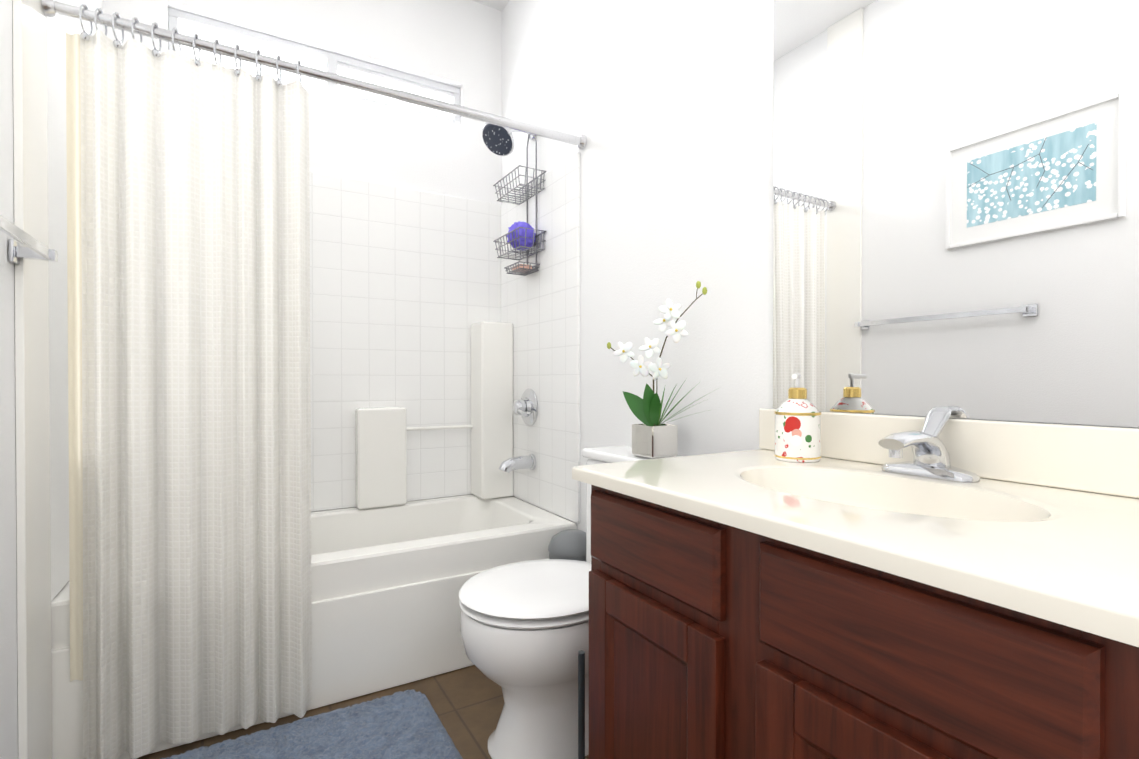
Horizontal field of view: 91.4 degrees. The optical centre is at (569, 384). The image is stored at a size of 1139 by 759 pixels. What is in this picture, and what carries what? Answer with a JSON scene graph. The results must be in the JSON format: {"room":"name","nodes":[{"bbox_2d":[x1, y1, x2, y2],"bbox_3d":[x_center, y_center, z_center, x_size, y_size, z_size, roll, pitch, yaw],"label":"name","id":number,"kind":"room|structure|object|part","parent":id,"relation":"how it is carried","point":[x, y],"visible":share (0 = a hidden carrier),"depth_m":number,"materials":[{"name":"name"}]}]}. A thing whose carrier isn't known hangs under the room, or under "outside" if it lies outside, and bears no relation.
{"room":"bathroom","nodes":[
{"label":"bathroom","id":0,"kind":"room"},
{"bbox_2d":[0,0,102,758],"bbox_3d":[-0.941,-0.433,0.632,0.120,2.880,3.410,0,1,-31],"label":"wall","id":1,"kind":"structure","parent":0,"point":[59,26],"depth_m":1.19,"materials":[{"name":"white paint"}]},
{"bbox_2d":[0,215,57,264],"bbox_3d":[-1.002,-0.285,0.929,0.073,0.048,0.728,0,1,-31],"label":"towel rail","id":2,"kind":"object","parent":1,"relation":"attached to","point":[34,249],"visible":0.98,"depth_m":1.18,"materials":[{"name":"silver metal"}]},
{"bbox_2d":[12,0,51,758],"bbox_3d":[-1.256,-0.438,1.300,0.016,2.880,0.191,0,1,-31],"label":"door","id":3,"kind":"structure","parent":1,"relation":"attached to","point":[32,367],"depth_m":1.27,"materials":[{"name":"white wood"}]},
{"bbox_2d":[47,28,68,600],"bbox_3d":[-1.494,-0.177,1.700,0.012,1.448,0.748,0,1,-31],"label":"wall tile","id":4,"kind":"structure","parent":1,"relation":"attached to","point":[58,296],"depth_m":1.47,"materials":[{"name":"white tile"}]},
{"bbox_2d":[103,0,501,511],"bbox_3d":[-1.050,-0.447,2.479,1.570,2.880,0.120,0,1,-31],"label":"wall","id":5,"kind":"structure","parent":0,"point":[456,43],"depth_m":2.55,"materials":[{"name":"white paint"}]},
{"bbox_2d":[168,8,459,126],"bbox_3d":[-1.056,-1.357,2.466,1.173,0.208,0.054,0,1,-31],"label":"window","id":6,"kind":"structure","parent":5,"relation":"in","point":[334,62],"depth_m":2.43,"materials":[{"name":"white"}]},
{"bbox_2d":[309,171,500,511],"bbox_3d":[-1.016,-0.182,2.424,1.570,1.448,0.012,0,1,-31],"label":"wall tile","id":7,"kind":"structure","parent":5,"relation":"attached to","point":[405,288],"depth_m":2.55,"materials":[{"name":"white tile"}]},
{"bbox_2d":[355,407,406,508],"bbox_3d":[-0.840,0.322,2.483,0.210,0.438,0.073,0,1,-31],"label":"wall block","id":8,"kind":"object","parent":7,"relation":"attached to","point":[381,457],"visible":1,"depth_m":2.45,"materials":[{"name":"white plastic"}]},
{"bbox_2d":[471,321,512,499],"bbox_3d":[-0.378,0.120,2.705,0.163,0.838,0.158,0,1,-31],"label":"column","id":9,"kind":"structure","parent":7,"relation":"attached to","point":[491,395],"depth_m":2.64,"materials":[{"name":"white plastic"}]},
{"bbox_2d":[406,425,472,430],"bbox_3d":[-0.609,0.202,2.616,0.323,0.015,0.016,0,1,-31],"label":"grab rail","id":10,"kind":"object","parent":9,"relation":"attached to","point":[437,427],"visible":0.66,"depth_m":2.60,"materials":[{"name":"white plastic"}]},
{"bbox_2d":[137,665,588,758],"bbox_3d":[-0.213,1.054,1.074,1.810,0.100,3.410,0,1,-31],"label":"floor","id":11,"kind":"structure","parent":0,"point":[467,703],"depth_m":1.71,"materials":[{"name":"tile"}]},
{"bbox_2d":[161,689,462,758],"bbox_3d":[-0.708,0.979,1.379,0.830,0.037,0.489,0,1,-31],"label":"bath rug","id":12,"kind":"object","parent":11,"relation":"on","point":[406,724],"visible":1,"depth_m":1.52,"materials":[{"name":"blue fabric"}]},
{"bbox_2d":[51,495,576,758],"bbox_3d":[-0.828,0.770,2.112,1.564,0.448,0.747,0,1,-31],"label":"bathtub","id":13,"kind":"object","parent":11,"relation":"on","point":[387,583],"visible":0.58,"depth_m":1.86,"materials":[{"name":"white ceramic"}]},
{"bbox_2d":[51,495,575,606],"bbox_3d":[-0.831,0.729,2.117,1.564,0.365,0.735,0,1,-31],"label":"basin","id":14,"kind":"object","parent":13,"relation":"in","point":[420,553],"depth_m":2.02,"materials":[{"name":"white ceramic"}]},
{"bbox_2d":[548,529,585,561],"bbox_3d":[0.010,0.765,2.040,0.176,0.461,0.176,0,1,-31],"label":"trash bin","id":15,"kind":"object","parent":11,"relation":"on","point":[568,544],"visible":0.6,"depth_m":1.98,"materials":[{"name":"grey"}]},
{"bbox_2d":[459,446,681,758],"bbox_3d":[0.002,0.606,1.610,0.649,0.788,0.412,0,1,-31],"label":"toilet","id":16,"kind":"object","parent":11,"relation":"on","point":[524,628],"visible":0.56,"depth_m":1.46,"materials":[{"name":"white ceramic"}]},
{"bbox_3d":[-0.074,0.590,1.565,0.468,0.015,0.408,0,1,-31],"label":"seat","id":17,"kind":"part","parent":16,"relation":"part of","materials":[{"name":"white plastic"}]},
{"bbox_3d":[-0.074,0.562,1.564,0.472,0.026,0.412,0,1,-31],"label":"lid","id":18,"kind":"part","parent":16,"relation":"part of","materials":[{"name":"white plastic"}]},
{"bbox_3d":[0.207,0.420,1.730,0.165,0.357,0.350,0,1,-31],"label":"tank","id":19,"kind":"part","parent":16,"relation":"part of","materials":[{"name":"white ceramic"}]},
{"bbox_3d":[0.206,0.226,1.727,0.175,0.030,0.366,0,1,-31],"label":"tank lid","id":20,"kind":"part","parent":16,"relation":"part of","materials":[{"name":"white ceramic"}]},
{"bbox_2d":[607,281,714,458],"bbox_3d":[0.260,-0.037,1.599,0.139,0.497,0.358,0,1,-31],"label":"orchid plant","id":21,"kind":"object","parent":16,"relation":"on","point":[653,437],"visible":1,"depth_m":1.60,"materials":[{"name":"white plant"}]},
{"bbox_3d":[0.249,0.164,1.631,0.098,0.094,0.098,0,1,-31],"label":"pot","id":22,"kind":"part","parent":21,"relation":"part of","materials":[{"name":"white ceramic"}]},
{"bbox_2d":[578,650,584,758],"bbox_3d":[0.027,0.802,1.254,0.100,0.399,0.100,0,1,-31],"label":"toilet brush","id":23,"kind":"object","parent":11,"relation":"on","point":[581,704],"visible":1,"depth_m":1.25,"materials":[{"name":"black plastic"}]},
{"bbox_2d":[572,406,1138,758],"bbox_3d":[0.495,0.523,0.850,0.567,0.962,0.970,0,1,-31],"label":"bathroom vanity","id":24,"kind":"object","parent":11,"relation":"on","point":[937,583],"visible":0.96,"depth_m":0.71,"materials":[{"name":"brown wood"}]},
{"bbox_3d":[0.131,0.623,0.949,0.020,0.515,0.340,0,1,-31],"label":"door","id":25,"kind":"part","parent":24,"relation":"part of","materials":[{"name":"brown wood"}]},
{"bbox_3d":[0.132,0.274,0.946,0.018,0.132,0.340,0,1,-31],"label":"drawer","id":26,"kind":"part","parent":24,"relation":"part of","materials":[{"name":"brown wood"}]},
{"bbox_2d":[572,449,1138,646],"bbox_3d":[0.495,0.228,0.847,0.567,0.123,0.970,0,1,-31],"label":"countertop","id":27,"kind":"structure","parent":24,"relation":"on","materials":[{"name":"white stone"}]},
{"bbox_2d":[774,373,820,461],"bbox_3d":[0.494,0.068,1.205,0.095,0.188,0.095,0,1,-31],"label":"soap dispenser","id":28,"kind":"object","parent":27,"relation":"on","point":[797,413],"visible":1,"depth_m":1.17,"materials":[{"name":"ceramic"}]},
{"bbox_2d":[878,406,979,482],"bbox_3d":[0.620,0.102,0.990,0.174,0.123,0.160,0,1,-31],"label":"faucet","id":29,"kind":"object","parent":27,"relation":"on","point":[936,447],"depth_m":1.00,"materials":[{"name":"silver metal"}]},
{"bbox_2d":[472,0,508,10],"bbox_3d":[-0.213,-1.926,1.051,1.810,0.100,3.410,0,1,-31],"label":"ceiling","id":30,"kind":"structure","parent":0,"point":[499,5],"depth_m":2.76,"materials":[{"name":"white paint"}]},
{"bbox_2d":[502,0,1138,531],"bbox_3d":[0.514,-0.439,1.492,0.120,2.880,3.410,0,1,-31],"label":"wall","id":31,"kind":"structure","parent":0,"point":[666,106],"depth_m":1.74,"materials":[{"name":"white paint"}]},
{"bbox_2d":[41,0,586,758],"bbox_3d":[-0.605,-0.002,1.742,1.552,1.911,0.101,0,1,-31],"label":"shower curtain","id":32,"kind":"object","parent":31,"relation":"attached to","point":[189,372],"visible":1,"depth_m":1.48,"materials":[{"name":"white fabric"}]},
{"bbox_3d":[-0.614,-0.931,1.751,1.552,0.052,0.052,0,1,-31],"label":"rod","id":33,"kind":"part","parent":32,"relation":"part of","materials":[{"name":"silver metal"}]},
{"bbox_2d":[501,153,579,522],"bbox_3d":[-0.152,-0.183,2.493,0.012,1.448,0.748,0,1,-31],"label":"wall tile","id":34,"kind":"structure","parent":31,"relation":"attached to","point":[540,310],"depth_m":2.36,"materials":[{"name":"white tile"}]},
{"bbox_2d":[482,123,545,275],"bbox_3d":[-0.267,-0.827,2.439,0.234,0.655,0.278,0,1,-31],"label":"shower caddy","id":35,"kind":"object","parent":34,"relation":"attached to","point":[500,141],"visible":0.98,"depth_m":2.42,"materials":[{"name":"silver metal"}]},
{"bbox_3d":[-0.232,-1.119,2.457,0.153,0.070,0.056,0,1,-31],"label":"arm","id":36,"kind":"part","parent":35,"relation":"part of"},
{"bbox_2d":[499,454,535,472],"bbox_3d":[-0.237,0.350,2.466,0.164,0.076,0.072,0,1,-31],"label":"tub spout","id":37,"kind":"object","parent":34,"relation":"attached to","point":[508,465],"visible":1,"depth_m":2.45,"materials":[{"name":"silver metal"}]},
{"bbox_2d":[512,389,537,425],"bbox_3d":[-0.214,0.103,2.511,0.076,0.170,0.173,0,1,-31],"label":"shower valve","id":38,"kind":"object","parent":34,"relation":"attached to","point":[525,406],"visible":1,"depth_m":2.48,"materials":[{"name":"silver metal"}]},
{"bbox_3d":[-0.228,0.103,2.504,0.044,0.074,0.074,0,1,-31],"label":"knob","id":39,"kind":"part","parent":38,"relation":"part of","materials":[{"name":"silver metal"}]},
{"bbox_3d":[-0.213,0.117,2.464,0.029,0.044,0.091,0,1,-31],"label":"lever","id":40,"kind":"part","parent":38,"relation":"part of","materials":[{"name":"silver metal"}]},
{"bbox_3d":[-0.195,0.103,2.523,0.032,0.170,0.170,0,1,-31],"label":"plate","id":41,"kind":"part","parent":38,"relation":"part of","materials":[{"name":"silver metal"}]},
{"bbox_2d":[759,408,1138,498],"bbox_3d":[0.730,0.114,0.985,0.022,0.102,0.970,0,1,-31],"label":"backsplash","id":42,"kind":"structure","parent":31,"relation":"attached to","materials":[{"name":"white stone"}]},
{"bbox_2d":[773,0,1138,426],"bbox_3d":[0.746,-0.517,0.972,0.006,1.157,0.940,0,1,-31],"label":"mirror","id":43,"kind":"object","parent":31,"relation":"attached to","point":[956,211],"visible":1,"depth_m":1.02,"materials":[{"name":"clear glass"}]},
{"bbox_2d":[755,660,950,758],"bbox_3d":[0.340,0.625,0.596,0.020,0.515,0.340,0,1,-31],"label":"door","id":44,"kind":"structure","parent":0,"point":[801,714],"depth_m":0.66,"materials":[{"name":"brown wood"}]},
{"bbox_2d":[759,541,1104,758],"bbox_3d":[0.340,0.277,0.593,0.018,0.132,0.340,0,1,-31],"label":"drawer","id":45,"kind":"object","parent":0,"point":[988,680],"depth_m":0.54,"materials":[{"name":"brown wood"}]}
]}

